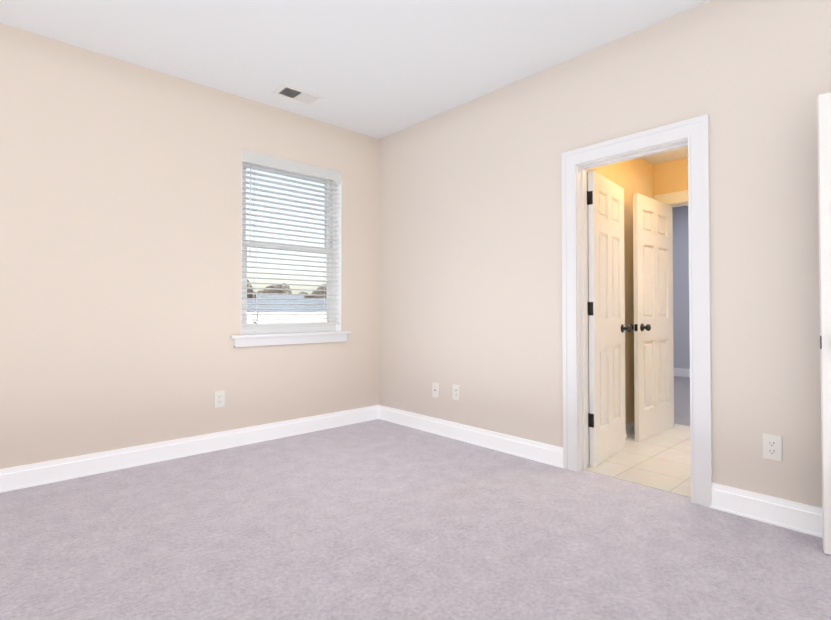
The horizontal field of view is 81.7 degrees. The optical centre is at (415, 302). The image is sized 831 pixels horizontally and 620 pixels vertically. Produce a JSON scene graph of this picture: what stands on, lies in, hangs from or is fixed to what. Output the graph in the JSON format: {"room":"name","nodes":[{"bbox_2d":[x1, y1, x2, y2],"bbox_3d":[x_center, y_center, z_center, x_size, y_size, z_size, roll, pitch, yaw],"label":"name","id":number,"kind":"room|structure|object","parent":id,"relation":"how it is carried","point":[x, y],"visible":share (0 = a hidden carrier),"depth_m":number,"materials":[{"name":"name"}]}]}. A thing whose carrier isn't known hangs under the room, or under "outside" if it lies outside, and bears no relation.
{"room":"empty bedroom","nodes":[
{"label":"empty bedroom","id":0,"kind":"room"},
{"bbox_2d":[0,23,378,468],"bbox_3d":[-2.093,-0.264,3.226,4.830,2.740,0.170,1,-1,-43],"label":"wall","id":1,"kind":"structure","parent":0,"point":[120,242],"depth_m":3.30,"materials":[{"name":"beige paint"}]},
{"bbox_2d":[0,405,379,492],"bbox_3d":[-2.029,1.040,3.137,4.570,0.130,0.020,1,-1,-43],"label":"baseboard","id":2,"kind":"structure","parent":1,"relation":"attached to","point":[19,477],"depth_m":3.38,"materials":[{"name":"white wood"}]},
{"bbox_2d":[214,390,224,407],"bbox_3d":[-1.487,0.733,3.648,0.078,0.124,0.009,1,-1,-43],"label":"outlet","id":3,"kind":"object","parent":1,"relation":"attached to","point":[219,398],"visible":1,"depth_m":3.64,"materials":[{"name":"white plastic"}]},
{"bbox_2d":[230,331,350,346],"bbox_3d":[-1.037,0.304,4.096,1.106,0.093,0.120,1,-1,-43],"label":"window sill","id":4,"kind":"structure","parent":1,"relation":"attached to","point":[247,340],"depth_m":4.01,"materials":[{"name":"white wood"}]},
{"bbox_2d":[241,161,340,333],"bbox_3d":[-1.077,-0.474,4.152,0.936,1.464,0.149,1,-1,-43],"label":"window unit","id":5,"kind":"structure","parent":1,"relation":"in","point":[279,329],"depth_m":4.28,"materials":[{"name":"white plastic"}]},
{"bbox_2d":[241,149,341,326],"bbox_3d":[-1.047,-0.505,4.119,0.932,1.400,0.080,1,-1,-43],"label":"window blind","id":6,"kind":"object","parent":5,"relation":"attached to","point":[250,157],"visible":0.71,"depth_m":4.09,"materials":[{"name":"white plastic"}]},
{"bbox_2d":[0,0,708,138],"bbox_3d":[-0.297,-1.723,1.300,4.830,0.120,5.470,1,-1,-43],"label":"ceiling","id":7,"kind":"structure","parent":0,"point":[378,69],"depth_m":3.01,"materials":[{"name":"white paint"}]},
{"bbox_2d":[273,84,322,105],"bbox_3d":[-0.919,-1.621,3.765,0.332,0.013,0.196,1,-1,-43],"label":"ceiling vent","id":8,"kind":"object","parent":7,"relation":"in","point":[296,94],"visible":1,"depth_m":3.76,"materials":[{"name":"white metal"}]},
{"bbox_2d":[0,419,830,619],"bbox_3d":[-0.327,1.126,1.229,4.750,0.100,5.470,1,-1,-43],"label":"floor carpet","id":9,"kind":"object","parent":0,"point":[377,519],"visible":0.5,"depth_m":2.17,"materials":[{"name":"grey carpet"}]},
{"bbox_2d":[379,0,830,507],"bbox_3d":[1.488,-0.270,2.808,0.130,2.740,5.300,1,-1,-43],"label":"wall","id":10,"kind":"structure","parent":0,"point":[470,248],"depth_m":2.99,"materials":[{"name":"beige paint"}]},
{"bbox_2d":[432,382,438,397],"bbox_3d":[0.169,0.750,4.117,0.015,0.124,0.078,1,-1,-43],"label":"wall jack","id":11,"kind":"object","parent":10,"relation":"attached to","point":[435,389],"visible":1,"depth_m":4.12,"materials":[{"name":"white plastic"}]},
{"bbox_2d":[453,384,459,400],"bbox_3d":[0.333,0.737,3.944,0.009,0.124,0.078,1,-1,-43],"label":"outlet","id":12,"kind":"object","parent":10,"relation":"attached to","point":[456,392],"visible":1,"depth_m":3.94,"materials":[{"name":"white plastic"}]},
{"bbox_2d":[380,405,563,467],"bbox_3d":[0.331,1.052,3.933,0.020,0.130,1.965,1,-1,-43],"label":"baseboard","id":13,"kind":"structure","parent":10,"relation":"attached to","point":[525,448],"depth_m":3.74,"materials":[{"name":"white wood"}]},
{"bbox_2d":[587,170,631,466],"bbox_3d":[1.394,0.107,3.480,0.171,1.994,0.665,-1,-1,40],"label":"bedroom door","id":14,"kind":"structure","parent":10,"relation":"in","point":[607,329],"depth_m":3.41,"materials":[{"name":"white paint"}]},
{"bbox_2d":[562,114,711,506],"bbox_3d":[1.345,0.044,2.959,0.168,2.116,0.877,1,-1,-43],"label":"door frame","id":15,"kind":"structure","parent":10,"relation":"attached to","point":[695,131],"depth_m":2.88,"materials":[{"name":"white wood"}]},
{"bbox_2d":[710,483,822,537],"bbox_3d":[1.760,1.029,2.382,0.020,0.130,0.525,1,-1,-43],"label":"baseboard","id":16,"kind":"structure","parent":10,"relation":"attached to","point":[799,517],"depth_m":2.38,"materials":[{"name":"white wood"}]},
{"bbox_2d":[763,433,781,461],"bbox_3d":[1.770,0.719,2.384,0.009,0.124,0.078,1,-1,-43],"label":"outlet","id":17,"kind":"object","parent":10,"relation":"attached to","point":[772,447],"visible":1,"depth_m":2.38,"materials":[{"name":"white plastic"}]},
{"bbox_2d":[817,93,830,554],"bbox_3d":[2.095,0.083,1.915,0.745,1.994,0.171,-1,-1,30],"label":"closet door","id":18,"kind":"structure","parent":10,"relation":"in","point":[824,147],"depth_m":2.08,"materials":[{"name":"white paint"}]},
{"bbox_2d":[588,158,653,424],"bbox_3d":[1.637,-0.087,4.009,1.720,2.410,0.130,1,-1,-43],"label":"wall","id":19,"kind":"structure","parent":0,"point":[632,177],"depth_m":4.09,"materials":[{"name":"beige paint"}]},
{"bbox_2d":[589,421,634,451],"bbox_3d":[2.046,1.060,3.451,1.590,0.100,1.220,1,-1,-43],"label":"baseboard","id":20,"kind":"structure","parent":19,"relation":"attached to","point":[630,429],"depth_m":4.04,"materials":[{"name":"white wood"}]},
{"bbox_2d":[585,424,690,497],"bbox_3d":[2.065,1.158,3.466,1.800,0.104,1.480,1,-1,-43],"label":"floor","id":21,"kind":"structure","parent":0,"point":[661,461],"depth_m":3.32,"materials":[{"name":"beige tile"}]},
{"bbox_2d":[640,147,687,164],"bbox_3d":[2.094,-1.524,3.534,1.720,0.450,1.480,1,-1,-43],"label":"ceiling","id":22,"kind":"structure","parent":0,"point":[672,155],"depth_m":4.24,"materials":[{"name":"white paint"}]},
{"bbox_2d":[654,157,687,195],"bbox_3d":[2.679,-0.086,4.051,0.130,2.410,1.220,1,-1,-43],"label":"wall","id":23,"kind":"structure","parent":0,"point":[670,176],"depth_m":4.36,"materials":[{"name":"beige paint"}]},
{"bbox_2d":[629,193,672,440],"bbox_3d":[2.045,0.117,4.112,0.730,1.994,0.171,1,-1,-42],"label":"hall door","id":24,"kind":"structure","parent":23,"relation":"in","point":[652,326],"depth_m":4.05,"materials":[{"name":"white paint"}]},
{"bbox_2d":[654,190,687,423],"bbox_3d":[2.591,0.062,4.144,0.168,2.116,0.942,1,-1,-43],"label":"door frame","id":25,"kind":"structure","parent":23,"relation":"attached to","point":[675,197],"depth_m":4.37,"materials":[{"name":"white wood"}]},
{"bbox_2d":[672,205,689,368],"bbox_3d":[2.696,-0.250,4.124,0.010,2.740,4.460,1,-1,-43],"label":"wall","id":26,"kind":"structure","parent":0,"point":[681,340],"depth_m":4.39,"materials":[{"name":"grey paint"}]},
{"bbox_2d":[674,368,689,376],"bbox_3d":[5.281,1.091,6.485,0.020,0.130,4.200,1,-1,-43],"label":"baseboard","id":27,"kind":"structure","parent":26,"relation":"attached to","point":[682,372],"depth_m":7.60,"materials":[{"name":"white wood"}]},
{"bbox_2d":[674,376,689,425],"bbox_3d":[4.016,1.188,5.318,3.720,0.100,4.460,1,-1,-43],"label":"floor","id":28,"kind":"structure","parent":0,"point":[681,400],"depth_m":5.61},
{"bbox_3d":[-96.444,9.378,256.456,600.000,2.200,499.330,1,-1,-43],"label":"ground","id":29,"kind":"structure","parent":0,"visible":0},
{"bbox_2d":[247,279,325,323],"bbox_3d":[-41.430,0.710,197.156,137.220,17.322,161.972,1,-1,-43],"label":"house","id":30,"kind":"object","parent":29,"relation":"on","point":[286,306],"depth_m":105.75,"materials":[{"name":"white"}]}
]}

